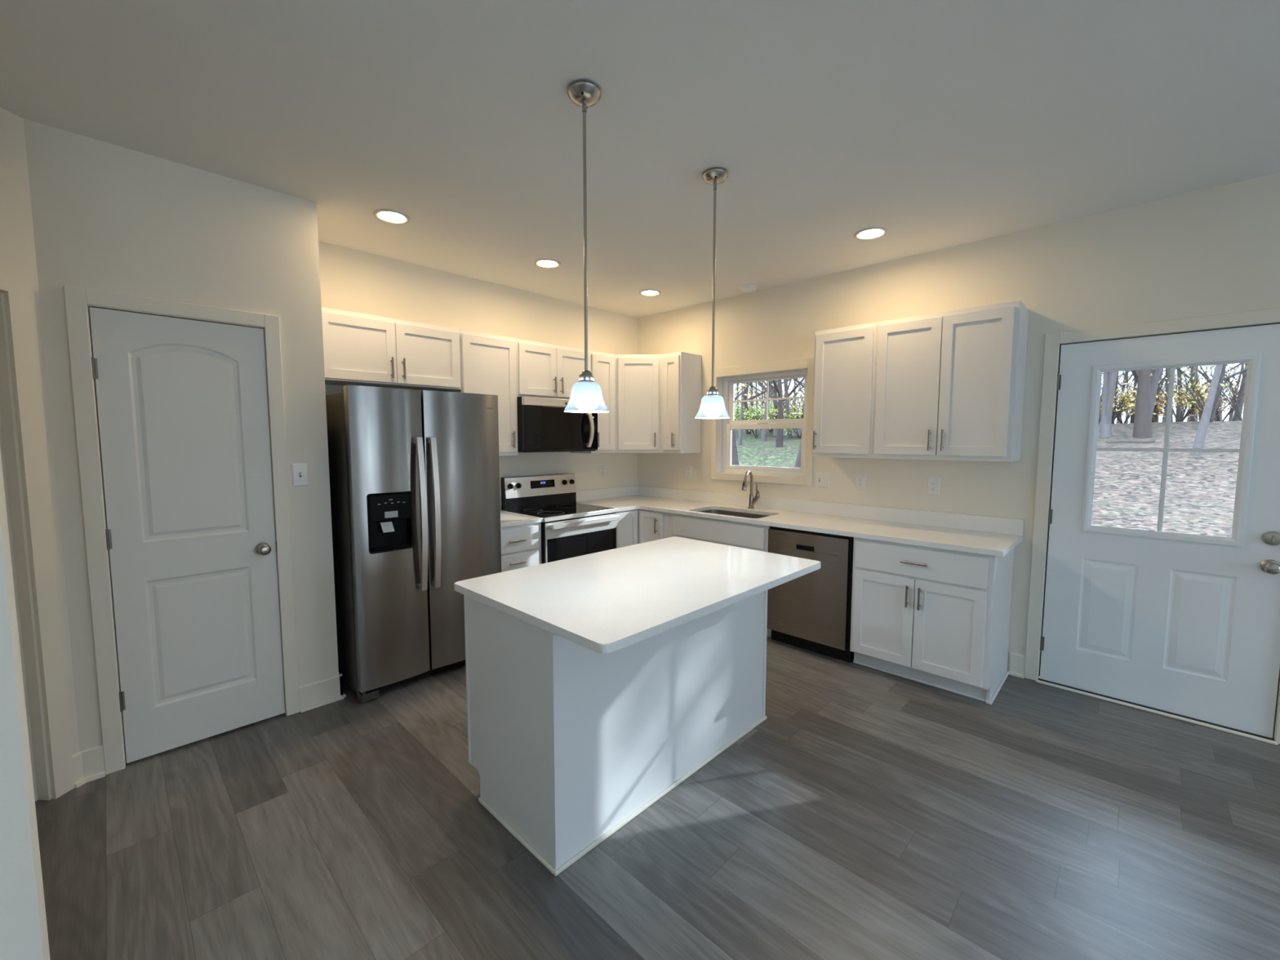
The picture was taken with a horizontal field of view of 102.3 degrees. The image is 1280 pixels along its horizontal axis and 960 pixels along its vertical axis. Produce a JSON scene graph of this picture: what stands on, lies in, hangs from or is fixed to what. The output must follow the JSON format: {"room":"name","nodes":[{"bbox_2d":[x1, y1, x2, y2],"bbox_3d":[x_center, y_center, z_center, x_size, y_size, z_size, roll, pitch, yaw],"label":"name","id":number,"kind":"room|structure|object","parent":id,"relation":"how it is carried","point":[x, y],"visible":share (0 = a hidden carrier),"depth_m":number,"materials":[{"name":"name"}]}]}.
{"room":"kitchen","nodes":[
{"label":"kitchen","id":0,"kind":"room"},
{"bbox_2d":[0,448,50,959],"bbox_3d":[-2.578,0.097,0.242,0.340,2.779,2.895,4,6,44],"label":"wall","id":1,"kind":"structure","parent":0,"point":[24,935],"depth_m":1.21,"materials":[{"name":"beige paint"}]},
{"bbox_2d":[0,106,79,754],"bbox_3d":[-2.567,0.012,1.309,0.120,2.779,1.770,0,5,3],"label":"wall","id":2,"kind":"structure","parent":0,"point":[17,246],"depth_m":2.08,"materials":[{"name":"beige paint"}]},
{"bbox_2d":[0,271,75,801],"bbox_3d":[-2.540,0.303,1.667,0.138,2.142,0.970,0,5,3],"label":"trim","id":3,"kind":"structure","parent":2,"relation":"attached to","point":[21,438],"depth_m":2.09,"materials":[{"name":"beige paint"}]},
{"bbox_2d":[23,119,338,750],"bbox_3d":[-2.343,-0.101,2.727,0.611,2.779,1.071,4,6,44],"label":"wall","id":4,"kind":"structure","parent":0,"point":[108,217],"depth_m":2.40,"materials":[{"name":"beige paint"}]},
{"bbox_2d":[71,743,105,787],"bbox_3d":[-2.431,1.259,2.267,0.052,0.140,0.104,4,6,44],"label":"baseboard","id":5,"kind":"structure","parent":4,"relation":"attached to","point":[93,762],"depth_m":2.28,"materials":[{"name":"beige paint"}]},
{"bbox_2d":[63,285,300,774],"bbox_3d":[-2.188,0.233,2.546,0.138,2.142,0.750,4,6,44],"label":"trim","id":6,"kind":"structure","parent":4,"relation":"attached to","point":[78,301],"depth_m":2.31,"materials":[{"name":"beige paint"}]},
{"bbox_2d":[89,306,284,763],"bbox_3d":[-2.142,0.266,2.502,0.105,2.056,0.629,4,6,44],"label":"door","id":7,"kind":"structure","parent":4,"relation":"in","point":[183,411],"depth_m":2.49,"materials":[{"name":"white paint"}]},
{"bbox_2d":[291,463,308,486],"bbox_3d":[-1.842,-0.028,2.798,0.018,0.121,0.074,4,6,44],"label":"light switch","id":8,"kind":"object","parent":4,"relation":"attached to","point":[300,471],"visible":1,"depth_m":2.80,"materials":[{"name":"white plastic"}]},
{"bbox_2d":[298,674,344,712],"bbox_3d":[-1.806,1.207,2.926,0.030,0.140,0.215,4,6,44],"label":"baseboard","id":9,"kind":"structure","parent":4,"relation":"attached to","point":[324,691],"depth_m":2.92,"materials":[{"name":"beige paint"}]},
{"bbox_2d":[338,672,346,697],"bbox_3d":[-1.902,1.188,3.169,0.475,0.140,0.030,4,6,44],"label":"baseboard","id":10,"kind":"structure","parent":4,"relation":"attached to","point":[340,675],"depth_m":3.00,"materials":[{"name":"beige paint"}]},
{"bbox_2d":[318,240,637,511],"bbox_3d":[-2.531,-0.130,3.086,0.160,2.779,7.360,4,6,44],"label":"wall","id":11,"kind":"structure","parent":0,"point":[351,280],"depth_m":4.25,"materials":[{"name":"beige paint"}]},
{"bbox_2d":[321,306,461,391],"bbox_3d":[-1.722,-0.855,3.489,0.359,0.433,0.945,4,6,44],"label":"upper cabinet","id":12,"kind":"object","parent":11,"relation":"attached to","point":[362,349],"visible":0.86,"depth_m":3.37,"materials":[{"name":"white paint"}]},
{"bbox_2d":[448,328,518,455],"bbox_3d":[-1.229,-0.651,4.016,0.359,0.922,0.470,4,6,44],"label":"upper cabinet","id":13,"kind":"object","parent":11,"relation":"attached to","point":[488,362],"visible":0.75,"depth_m":3.95,"materials":[{"name":"white paint"}]},
{"bbox_2d":[515,337,591,399],"bbox_3d":[-0.798,-0.918,4.441,0.359,0.456,0.766,4,6,44],"label":"upper cabinet","id":14,"kind":"object","parent":11,"relation":"attached to","point":[544,370],"visible":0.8,"depth_m":4.28,"materials":[{"name":"white paint"}]},
{"bbox_2d":[516,396,597,452],"bbox_3d":[-0.757,-0.466,4.436,0.475,0.440,0.764,4,6,44],"label":"microwave","id":15,"kind":"object","parent":14,"relation":"attached to","point":[544,425],"visible":0.85,"depth_m":4.25,"materials":[{"name":"black plastic"}]},
{"bbox_2d":[570,350,615,453],"bbox_3d":[-0.426,-0.716,4.844,0.359,0.922,0.305,4,6,44],"label":"upper cabinet","id":16,"kind":"object","parent":11,"relation":"attached to","point":[602,364],"visible":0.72,"depth_m":4.77,"materials":[{"name":"white paint"}]},
{"bbox_2d":[600,465,606,477],"bbox_3d":[-0.370,-0.088,5.208,0.009,0.121,0.076,4,6,44],"label":"wall outlet","id":17,"kind":"object","parent":11,"relation":"attached to","point":[602,468],"visible":1,"depth_m":5.20,"materials":[{"name":"white plastic"}]},
{"bbox_2d":[576,485,637,502],"bbox_3d":[-0.337,0.136,5.250,0.020,0.102,0.914,4,6,44],"label":"backsplash","id":18,"kind":"structure","parent":11,"relation":"attached to","point":[605,493],"depth_m":5.23,"materials":[{"name":"white stone"}]},
{"bbox_2d":[615,354,661,453],"bbox_3d":[-0.018,-0.735,5.086,0.608,0.922,0.608,4,6,44],"label":"upper cabinet","id":19,"kind":"object","parent":11,"relation":"attached to","point":[637,376],"visible":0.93,"depth_m":4.86,"materials":[{"name":"white paint"}]},
{"bbox_2d":[0,0,1279,318],"bbox_3d":[0.618,-1.331,-0.065,8.920,0.120,7.360,4,6,44],"label":"ceiling","id":20,"kind":"structure","parent":0,"point":[936,125],"depth_m":2.04,"materials":[{"name":"white paint"}]},
{"bbox_2d":[373,208,409,224],"bbox_3d":[-1.423,-1.508,2.957,0.192,0.008,0.192,4,6,44],"label":"recessed light","id":21,"kind":"object","parent":20,"relation":"in","point":[392,216],"visible":1,"depth_m":2.95,"materials":[{"name":"white"}]},
{"bbox_2d":[533,258,560,268],"bbox_3d":[-0.672,-1.570,3.744,0.192,0.008,0.192,4,6,44],"label":"recessed light","id":22,"kind":"object","parent":20,"relation":"in","point":[543,263],"visible":1,"depth_m":3.74,"materials":[{"name":"white"}]},
{"bbox_2d":[564,80,608,413],"bbox_3d":[-0.205,-0.844,1.935,0.173,1.167,0.173,4,6,44],"label":"pendant light","id":23,"kind":"object","parent":20,"relation":"hanging from","point":[586,396],"visible":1,"depth_m":1.92,"materials":[{"name":"white glass"}]},
{"bbox_2d":[639,288,661,296],"bbox_3d":[0.087,-1.629,4.493,0.192,0.008,0.192,4,6,44],"label":"recessed light","id":24,"kind":"object","parent":20,"relation":"in","point":[650,292],"visible":1,"depth_m":4.49,"materials":[{"name":"white"}]},
{"bbox_2d":[694,167,729,418],"bbox_3d":[0.361,-0.891,2.525,0.173,1.167,0.173,4,6,44],"label":"pendant light","id":25,"kind":"object","parent":20,"relation":"hanging from","point":[712,405],"visible":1,"depth_m":2.51,"materials":[{"name":"white glass"}]},
{"bbox_2d":[740,284,757,293],"bbox_3d":[0.915,-1.601,4.330,0.144,0.038,0.144,4,6,44],"label":"smoke detector","id":26,"kind":"object","parent":20,"relation":"attached to","point":[750,288],"visible":1,"depth_m":4.29,"materials":[{"name":"white plastic"}]},
{"bbox_2d":[853,226,888,239],"bbox_3d":[1.429,-1.525,3.194,0.192,0.008,0.192,4,6,44],"label":"recessed light","id":27,"kind":"object","parent":20,"relation":"in","point":[873,233],"visible":1,"depth_m":3.19,"materials":[{"name":"white plastic"}]},
{"bbox_2d":[35,635,1279,959],"bbox_3d":[0.616,1.559,0.165,8.920,0.120,7.360,4,6,44],"label":"floor","id":28,"kind":"structure","parent":0,"point":[871,814],"depth_m":1.93,"materials":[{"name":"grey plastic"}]},
{"bbox_2d":[325,385,501,702],"bbox_3d":[-1.502,0.340,3.395,0.843,1.794,0.901,4,6,44],"label":"refrigerator","id":29,"kind":"object","parent":28,"relation":"on","point":[414,474],"visible":0.9,"depth_m":3.04,"materials":[{"name":"grey metal"}]},
{"bbox_2d":[500,522,541,572],"bbox_3d":[-1.118,0.753,4.024,0.665,0.873,0.458,4,6,44],"label":"base cabinet","id":30,"kind":"object","parent":28,"relation":"on","point":[521,544],"visible":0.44,"depth_m":3.82,"materials":[{"name":"white paint"}]},
{"bbox_2d":[500,510,543,528],"bbox_3d":[-1.130,0.301,3.994,0.638,0.030,0.469,4,6,44],"label":"countertop","id":31,"kind":"structure","parent":30,"relation":"on","point":[507,518],"depth_m":3.90,"materials":[{"name":"white stone"}]},
{"bbox_2d":[501,473,619,564],"bbox_3d":[-0.666,0.565,4.429,0.695,1.184,0.766,4,6,44],"label":"range","id":32,"kind":"object","parent":28,"relation":"on","point":[570,530],"visible":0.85,"depth_m":4.36,"materials":[{"name":"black metal"}]},
{"bbox_2d":[506,502,614,517],"bbox_3d":[-0.674,0.260,4.412,0.543,0.014,0.766,4,6,44],"label":"cooktop","id":33,"kind":"object","parent":32,"relation":"in","point":[554,510],"depth_m":4.40,"materials":[{"name":"black glass"}]},
{"bbox_2d":[463,590,767,875],"bbox_3d":[-0.033,0.877,2.471,0.643,0.874,1.408,4,6,44],"label":"base cabinet","id":34,"kind":"object","parent":28,"relation":"on","point":[569,742],"visible":0.69,"depth_m":2.02,"materials":[{"name":"white paint"}]},
{"bbox_2d":[453,536,821,653],"bbox_3d":[0.055,0.432,2.358,0.954,0.030,1.446,4,6,44],"label":"countertop","id":35,"kind":"structure","parent":34,"relation":"on","point":[607,602],"depth_m":2.12,"materials":[{"name":"white stone"}]},
{"bbox_2d":[615,508,663,547],"bbox_3d":[-0.015,0.677,4.981,0.914,0.873,0.913,4,6,44],"label":"base cabinet","id":36,"kind":"object","parent":28,"relation":"on","point":[634,526],"visible":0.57,"depth_m":4.63,"materials":[{"name":"white paint"}]},
{"bbox_2d":[572,494,1022,556],"bbox_3d":[0.873,0.295,4.088,3.386,0.030,0.914,4,6,44],"label":"countertop","id":37,"kind":"structure","parent":36,"relation":"on","point":[999,544],"depth_m":3.61,"materials":[{"name":"white stone"}]},
{"bbox_2d":[699,509,768,518],"bbox_3d":[0.772,0.391,4.294,0.720,0.194,0.435,4,6,44],"label":"sink","id":38,"kind":"object","parent":37,"relation":"in","point":[711,511],"visible":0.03,"depth_m":4.51,"materials":[{"name":"silver metal"}]},
{"bbox_2d":[741,470,759,508],"bbox_3d":[0.930,0.087,4.403,0.109,0.335,0.225,4,6,44],"label":"faucet","id":39,"kind":"object","parent":37,"relation":"on","point":[752,501],"visible":1,"depth_m":4.45,"materials":[{"name":"silver metal"}]},
{"bbox_2d":[663,511,771,637],"bbox_3d":[0.773,0.725,4.394,1.034,0.873,0.664,4,6,44],"label":"base cabinet","id":40,"kind":"object","parent":28,"relation":"on","point":[736,534],"visible":0.2,"depth_m":4.11,"materials":[{"name":"white paint"}]},
{"bbox_2d":[767,526,853,662],"bbox_3d":[1.365,0.772,3.821,0.603,0.870,0.610,4,6,44],"label":"dishwasher","id":41,"kind":"object","parent":28,"relation":"on","point":[811,611],"visible":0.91,"depth_m":3.56,"materials":[{"name":"silver metal"}]},
{"bbox_2d":[849,537,1014,704],"bbox_3d":[1.873,0.810,3.332,0.790,0.873,0.665,4,6,44],"label":"base cabinet","id":42,"kind":"object","parent":28,"relation":"on","point":[939,618],"visible":0.94,"depth_m":3.09,"materials":[{"name":"white paint"}]},
{"bbox_2d":[637,173,1279,671],"bbox_3d":[3.120,-0.089,2.629,8.600,2.779,0.160,4,6,44],"label":"wall","id":43,"kind":"structure","parent":0,"point":[1215,251],"depth_m":3.26,"materials":[{"name":"beige paint"}]},
{"bbox_2d":[661,351,701,453],"bbox_3d":[0.373,-0.718,4.881,0.239,0.922,0.359,4,6,44],"label":"upper cabinet","id":44,"kind":"object","parent":43,"relation":"attached to","point":[681,371],"visible":1,"depth_m":4.79,"materials":[{"name":"white paint"}]},
{"bbox_2d":[685,465,691,477],"bbox_3d":[0.477,-0.086,5.077,0.076,0.121,0.009,4,6,44],"label":"wall outlet","id":45,"kind":"object","parent":43,"relation":"attached to","point":[688,468],"visible":1,"depth_m":5.07,"materials":[{"name":"white plastic"}]},
{"bbox_2d":[715,368,807,477],"bbox_3d":[1.092,-0.491,4.559,0.900,0.891,0.150,4,6,44],"label":"window","id":46,"kind":"structure","parent":43,"relation":"in","point":[726,384],"depth_m":4.65,"materials":[{"name":"white plastic"}]},
{"bbox_2d":[711,357,813,485],"bbox_3d":[1.037,-0.493,4.496,1.003,1.025,0.018,4,6,44],"label":"trim","id":47,"kind":"structure","parent":43,"relation":"attached to","point":[803,363],"depth_m":4.36,"materials":[{"name":"beige paint"}]},
{"bbox_2d":[815,472,830,488],"bbox_3d":[1.457,0.000,4.126,0.118,0.118,0.018,4,6,44],"label":"light switch","id":48,"kind":"object","parent":43,"relation":"attached to","point":[822,479],"visible":1,"depth_m":4.13,"materials":[{"name":"white plastic"}]},
{"bbox_2d":[637,485,1023,535],"bbox_3d":[1.191,0.204,4.396,3.365,0.102,0.020,4,6,44],"label":"backsplash","id":49,"kind":"structure","parent":43,"relation":"attached to","point":[940,519],"depth_m":3.93,"materials":[{"name":"white stone"}]},
{"bbox_2d":[811,321,877,457],"bbox_3d":[1.531,-0.629,3.764,0.442,0.922,0.359,4,6,44],"label":"upper cabinet","id":50,"kind":"object","parent":43,"relation":"attached to","point":[845,357],"visible":0.93,"depth_m":3.65,"materials":[{"name":"white paint"}]},
{"bbox_2d":[855,473,866,489],"bbox_3d":[1.677,0.015,3.921,0.076,0.121,0.009,4,6,44],"label":"wall outlet","id":51,"kind":"object","parent":43,"relation":"attached to","point":[860,479],"visible":1,"depth_m":3.92,"materials":[{"name":"white plastic"}]},
{"bbox_2d":[927,477,940,495],"bbox_3d":[2.034,0.044,3.576,0.076,0.121,0.009,4,6,44],"label":"wall outlet","id":52,"kind":"object","parent":43,"relation":"attached to","point":[933,483],"visible":1,"depth_m":3.57,"materials":[{"name":"white plastic"}]},
{"bbox_2d":[872,300,1029,462],"bbox_3d":[1.974,-0.595,3.337,0.789,0.922,0.359,4,6,44],"label":"upper cabinet","id":53,"kind":"object","parent":43,"relation":"attached to","point":[949,385],"visible":1,"depth_m":3.19,"materials":[{"name":"white paint"}]},
{"bbox_2d":[1008,652,1025,678],"bbox_3d":[2.408,1.181,3.289,0.079,0.140,0.030,4,6,44],"label":"baseboard","id":54,"kind":"structure","parent":43,"relation":"attached to","point":[1017,661],"depth_m":3.29,"materials":[{"name":"beige paint"}]},
{"bbox_2d":[1024,307,1279,744],"bbox_3d":[2.884,0.213,2.870,1.080,2.138,0.178,4,6,44],"label":"trim","id":55,"kind":"structure","parent":43,"relation":"attached to","point":[1053,341],"depth_m":3.10,"materials":[{"name":"beige paint"}]},
{"bbox_2d":[1035,680,1277,745],"bbox_3d":[2.872,1.273,2.946,0.956,0.014,0.205,4,6,44],"label":"threshold","id":56,"kind":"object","parent":43,"relation":"attached to","point":[1260,739],"depth_m":2.82,"materials":[{"name":"beige paint"}]},
{"bbox_2d":[1038,323,1279,741],"bbox_3d":[2.825,0.250,2.817,0.944,2.070,0.119,4,6,44],"label":"door","id":57,"kind":"structure","parent":43,"relation":"in","point":[1180,624],"depth_m":2.80,"materials":[{"name":"white metal"}]},
{"label":"outside","id":58,"kind":"structure","parent":0,"visible":0},
{"bbox_2d":[734,421,1242,537],"bbox_3d":[13.466,-2.157,30.935,60.000,3.126,55.000,4,6,44],"label":"ground","id":59,"kind":"structure","parent":58,"point":[1200,492],"depth_m":9.45,"materials":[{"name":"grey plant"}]},
{"bbox_2d":[731,429,738,465],"bbox_3d":[2.491,-5.502,12.935,5.334,10.779,5.560,-1,5,-17],"label":"tree","id":60,"kind":"object","parent":59,"relation":"on","point":[735,461],"visible":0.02,"depth_m":13.57,"materials":[{"name":"grey plant"}]},
{"bbox_2d":[733,404,745,420],"bbox_3d":[4.481,-3.010,24.957,1.434,1.384,1.764,-2,5,-22],"label":"shrub","id":61,"kind":"object","parent":59,"relation":"on","point":[737,415],"visible":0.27,"depth_m":24.52,"materials":[{"name":"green plant"}]},
{"bbox_2d":[737,382,744,444],"bbox_3d":[3.982,-7.167,19.472,4.658,11.746,7.043,2,5,21],"label":"tree","id":62,"kind":"object","parent":59,"relation":"on","point":[740,438],"visible":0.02,"depth_m":19.39,"materials":[{"name":"grey plant"}]},
{"bbox_2d":[734,382,752,400],"bbox_3d":[2.877,-6.330,17.822,6.002,10.636,5.192,1,5,8],"label":"tree","id":63,"kind":"object","parent":59,"relation":"on","point":[750,383],"visible":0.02,"depth_m":17.43,"materials":[{"name":"grey plant"}]},
{"bbox_2d":[734,382,773,417],"bbox_3d":[5.855,-3.712,26.133,2.916,2.480,2.658,-1,5,-13],"label":"shrub","id":64,"kind":"object","parent":59,"relation":"on","point":[753,402],"visible":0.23,"depth_m":25.73,"materials":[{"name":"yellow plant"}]},
{"bbox_2d":[735,405,776,438],"bbox_3d":[5.028,-2.502,22.207,1.591,1.464,1.681,4,6,44],"label":"shrub","id":65,"kind":"object","parent":59,"relation":"on","point":[758,413],"visible":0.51,"depth_m":22.23,"materials":[{"name":"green plant"}]},
{"bbox_2d":[751,404,777,432],"bbox_3d":[5.928,-2.797,23.458,1.605,1.340,1.714,2,5,27],"label":"shrub","id":66,"kind":"object","parent":59,"relation":"on","point":[770,406],"visible":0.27,"depth_m":23.21,"materials":[{"name":"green plant"}]},
{"bbox_2d":[743,378,792,434],"bbox_3d":[4.718,-9.133,22.852,6.883,14.259,7.870,4,6,44],"label":"tree","id":67,"kind":"object","parent":59,"relation":"on","point":[745,404],"visible":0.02,"depth_m":23.34,"materials":[{"name":"grey plant"}]},
{"bbox_2d":[760,380,776,440],"bbox_3d":[5.752,-8.057,20.303,6.582,13.120,8.184,4,6,44],"label":"tree","id":68,"kind":"object","parent":59,"relation":"on","point":[764,433],"visible":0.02,"depth_m":20.82,"materials":[{"name":"grey plant"}]},
{"bbox_2d":[757,379,782,447],"bbox_3d":[4.382,-7.760,16.794,7.727,13.465,6.600,2,5,19],"label":"tree","id":69,"kind":"object","parent":59,"relation":"on","point":[779,443],"visible":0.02,"depth_m":17.94,"materials":[{"name":"grey plant"}]},
{"bbox_2d":[764,377,804,413],"bbox_3d":[7.442,-3.659,24.486,3.049,2.578,3.014,4,6,44],"label":"shrub","id":70,"kind":"object","parent":59,"relation":"on","point":[802,402],"visible":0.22,"depth_m":24.65,"materials":[{"name":"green plant"}]},
{"bbox_2d":[768,412,803,435],"bbox_3d":[6.946,-2.395,22.352,2.100,1.140,1.700,4,6,44],"label":"shed","id":71,"kind":"object","parent":59,"relation":"on","point":[799,430],"visible":0.04,"depth_m":22.07,"materials":[{"name":"grey"}]},
{"bbox_2d":[769,400,804,419],"bbox_3d":[6.939,-3.111,24.664,1.643,1.470,1.737,4,6,44],"label":"shrub","id":72,"kind":"object","parent":59,"relation":"on","point":[791,407],"visible":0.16,"depth_m":24.64,"materials":[{"name":"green plant"}]},
{"bbox_2d":[783,378,792,438],"bbox_3d":[6.869,-8.363,20.577,9.987,13.492,6.490,-1,5,-18],"label":"tree","id":73,"kind":"object","parent":59,"relation":"on","point":[786,388],"visible":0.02,"depth_m":21.09,"materials":[{"name":"grey plant"}]},
{"bbox_2d":[771,377,804,431],"bbox_3d":[6.049,-7.322,23.568,5.072,10.275,7.094,-1,5,-7],"label":"tree","id":74,"kind":"object","parent":59,"relation":"on","point":[802,379],"visible":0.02,"depth_m":23.09,"materials":[{"name":"grey plant"}]},
{"bbox_2d":[782,385,804,411],"bbox_3d":[8.231,-3.745,25.812,3.104,2.585,2.729,4,6,44],"label":"shrub","id":75,"kind":"object","parent":59,"relation":"on","point":[798,400],"visible":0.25,"depth_m":25.89,"materials":[{"name":"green plant"}]},
{"bbox_2d":[783,405,804,438],"bbox_3d":[6.470,-2.364,20.734,1.533,1.469,1.815,4,6,44],"label":"shrub","id":76,"kind":"object","parent":59,"relation":"on","point":[790,410],"visible":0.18,"depth_m":20.62,"materials":[{"name":"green plant"}]},
{"bbox_2d":[794,438,801,467],"bbox_3d":[3.405,-3.508,6.716,5.082,8.957,5.618,4,6,44],"label":"tree","id":77,"kind":"object","parent":59,"relation":"on","point":[797,464],"visible":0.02,"depth_m":7.99,"materials":[{"name":"grey plant"}]},
{"bbox_2d":[1099,371,1117,437],"bbox_3d":[12.940,-7.798,13.680,5.800,13.387,7.668,-1,5,-14],"label":"tree","id":78,"kind":"object","parent":59,"relation":"on","point":[1109,379],"visible":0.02,"depth_m":14.33,"materials":[{"name":"grey plant"}]},
{"bbox_2d":[1102,370,1133,423],"bbox_3d":[18.985,-8.306,19.998,5.254,12.244,7.685,4,6,38],"label":"tree","id":79,"kind":"object","parent":59,"relation":"on","point":[1126,371],"visible":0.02,"depth_m":20.54,"materials":[{"name":"grey plant"}]},
{"bbox_2d":[1098,386,1137,423],"bbox_3d":[15.527,-2.403,16.877,1.453,1.248,1.510,4,6,44],"label":"shrub","id":80,"kind":"object","parent":59,"relation":"on","point":[1125,402],"visible":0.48,"depth_m":16.63,"materials":[{"name":"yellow plant"}]},
{"bbox_2d":[1097,370,1152,425],"bbox_3d":[14.512,-2.801,16.311,2.376,2.196,2.480,4,6,44],"label":"shrub","id":81,"kind":"object","parent":59,"relation":"on","point":[1125,383],"visible":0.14,"depth_m":16.17,"materials":[{"name":"grey plant"}]},
{"bbox_2d":[1106,440,1155,443],"bbox_3d":[12.796,-0.986,13.455,0.918,0.135,0.161,4,6,41],"label":"fallen log","id":82,"kind":"object","parent":59,"relation":"on","point":[1116,441],"visible":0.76,"depth_m":13.43,"materials":[{"name":"grey wood"}]},
{"bbox_2d":[1129,381,1137,423],"bbox_3d":[17.802,-9.155,17.622,10.387,14.610,7.683,-2,5,-19],"label":"tree","id":83,"kind":"object","parent":59,"relation":"on","point":[1131,420],"visible":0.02,"depth_m":18.12,"materials":[{"name":"grey plant"}]},
{"bbox_2d":[1131,368,1152,438],"bbox_3d":[13.148,-8.448,12.544,7.006,14.868,7.788,0,5,-2],"label":"tree","id":84,"kind":"object","parent":59,"relation":"on","point":[1142,428],"visible":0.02,"depth_m":13.76,"materials":[{"name":"grey plant"}]},
{"bbox_2d":[1100,368,1191,423],"bbox_3d":[16.127,-2.958,16.985,2.707,2.322,2.176,2,5,25],"label":"shrub","id":85,"kind":"object","parent":59,"relation":"on","point":[1162,380],"visible":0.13,"depth_m":17.01,"materials":[{"name":"grey plant"}]},
{"bbox_2d":[1120,392,1177,420],"bbox_3d":[17.394,-2.450,17.675,1.507,1.202,1.469,4,6,44],"label":"shrub","id":86,"kind":"object","parent":59,"relation":"on","point":[1161,398],"visible":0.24,"depth_m":17.41,"materials":[{"name":"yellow plant"}]},
{"bbox_2d":[1150,368,1160,417],"bbox_3d":[15.805,-9.071,14.126,7.947,15.124,7.856,4,6,44],"label":"tree","id":87,"kind":"object","parent":59,"relation":"on","point":[1154,383],"visible":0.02,"depth_m":15.17,"materials":[{"name":"grey plant"}]},
{"bbox_2d":[1119,368,1204,422],"bbox_3d":[17.437,-2.903,17.453,2.585,2.138,2.191,1,5,8],"label":"shrub","id":88,"kind":"object","parent":59,"relation":"on","point":[1123,374],"visible":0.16,"depth_m":17.42,"materials":[{"name":"grey plant"}]},
{"bbox_2d":[1153,367,1180,422],"bbox_3d":[18.881,-7.595,18.393,4.939,11.284,5.628,0,5,4],"label":"tree","id":89,"kind":"object","parent":59,"relation":"on","point":[1157,417],"visible":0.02,"depth_m":18.99,"materials":[{"name":"grey plant"}]},
{"bbox_2d":[1164,368,1173,422],"bbox_3d":[16.911,-8.475,16.042,8.426,13.438,5.512,0,5,-7],"label":"tree","id":90,"kind":"object","parent":59,"relation":"on","point":[1166,370],"visible":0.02,"depth_m":16.41,"materials":[{"name":"grey plant"}]},
{"bbox_2d":[1153,380,1220,422],"bbox_3d":[16.576,-2.380,15.746,1.567,1.268,1.550,4,6,44],"label":"shrub","id":91,"kind":"object","parent":59,"relation":"on","point":[1184,402],"visible":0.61,"depth_m":15.67,"materials":[{"name":"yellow plant"}]},
{"bbox_2d":[1177,366,1198,421],"bbox_3d":[18.692,-8.158,17.521,7.108,12.674,6.292,-4,6,-43],"label":"tree","id":92,"kind":"object","parent":59,"relation":"on","point":[1192,368],"visible":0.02,"depth_m":17.44,"materials":[{"name":"grey plant"}]},
{"bbox_2d":[1151,366,1236,422],"bbox_3d":[19.093,-3.035,18.263,2.381,2.272,2.422,2,5,22],"label":"shrub","id":93,"kind":"object","parent":59,"relation":"on","point":[1197,370],"visible":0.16,"depth_m":18.23,"materials":[{"name":"grey plant"}]},
{"bbox_2d":[1150,363,1247,422],"bbox_3d":[16.243,-2.676,14.667,2.627,2.110,2.159,2,5,24],"label":"shrub","id":94,"kind":"object","parent":59,"relation":"on","point":[1188,383],"visible":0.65,"depth_m":14.78,"materials":[{"name":"grey plant"}]},
{"bbox_2d":[1190,364,1222,455],"bbox_3d":[11.637,-6.448,9.939,6.157,12.072,5.504,-1,5,-9],"label":"tree","id":95,"kind":"object","parent":59,"relation":"on","point":[1199,441],"visible":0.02,"depth_m":10.71,"materials":[{"name":"grey plant"}]},
{"bbox_2d":[1175,364,1240,422],"bbox_3d":[21.356,-8.310,20.127,7.317,12.320,5.941,2,5,22],"label":"tree","id":96,"kind":"object","parent":59,"relation":"on","point":[1237,366],"visible":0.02,"depth_m":20.11,"materials":[{"name":"grey plant"}]},
{"bbox_2d":[1195,367,1222,421],"bbox_3d":[20.033,-8.657,17.742,7.474,13.584,5.955,-1,5,-10],"label":"tree","id":97,"kind":"object","parent":59,"relation":"on","point":[1198,371],"visible":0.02,"depth_m":18.45,"materials":[{"name":"grey plant"}]},
{"bbox_2d":[1182,363,1245,421],"bbox_3d":[18.036,-2.839,15.213,1.981,2.279,2.551,0,5,-6],"label":"shrub","id":98,"kind":"object","parent":59,"relation":"on","point":[1237,411],"visible":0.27,"depth_m":15.56,"materials":[{"name":"grey plant"}]},
{"bbox_2d":[1186,386,1243,421],"bbox_3d":[18.565,-2.365,16.519,1.402,1.221,1.542,-1,5,-14],"label":"shrub","id":99,"kind":"object","parent":59,"relation":"on","point":[1232,410],"visible":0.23,"depth_m":16.45,"materials":[{"name":"grey plant"}]},
{"bbox_2d":[1209,364,1247,421],"bbox_3d":[16.782,-7.694,13.894,6.031,12.203,5.809,-2,5,-23],"label":"tree","id":100,"kind":"object","parent":59,"relation":"on","point":[1217,393],"visible":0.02,"depth_m":14.77,"materials":[{"name":"grey plant"}]},
{"bbox_2d":[1213,363,1244,421],"bbox_3d":[26.354,-7.369,22.702,6.311,9.945,5.865,-3,5,-30],"label":"tree","id":101,"kind":"object","parent":59,"relation":"on","point":[1231,415],"visible":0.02,"depth_m":22.02,"materials":[{"name":"grey plant"}]},
{"bbox_2d":[1232,362,1247,421],"bbox_3d":[18.147,-8.735,13.914,5.300,14.299,8.062,-2,5,-23],"label":"tree","id":102,"kind":"object","parent":59,"relation":"on","point":[1240,402],"visible":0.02,"depth_m":15.61,"materials":[{"name":"grey plant"}]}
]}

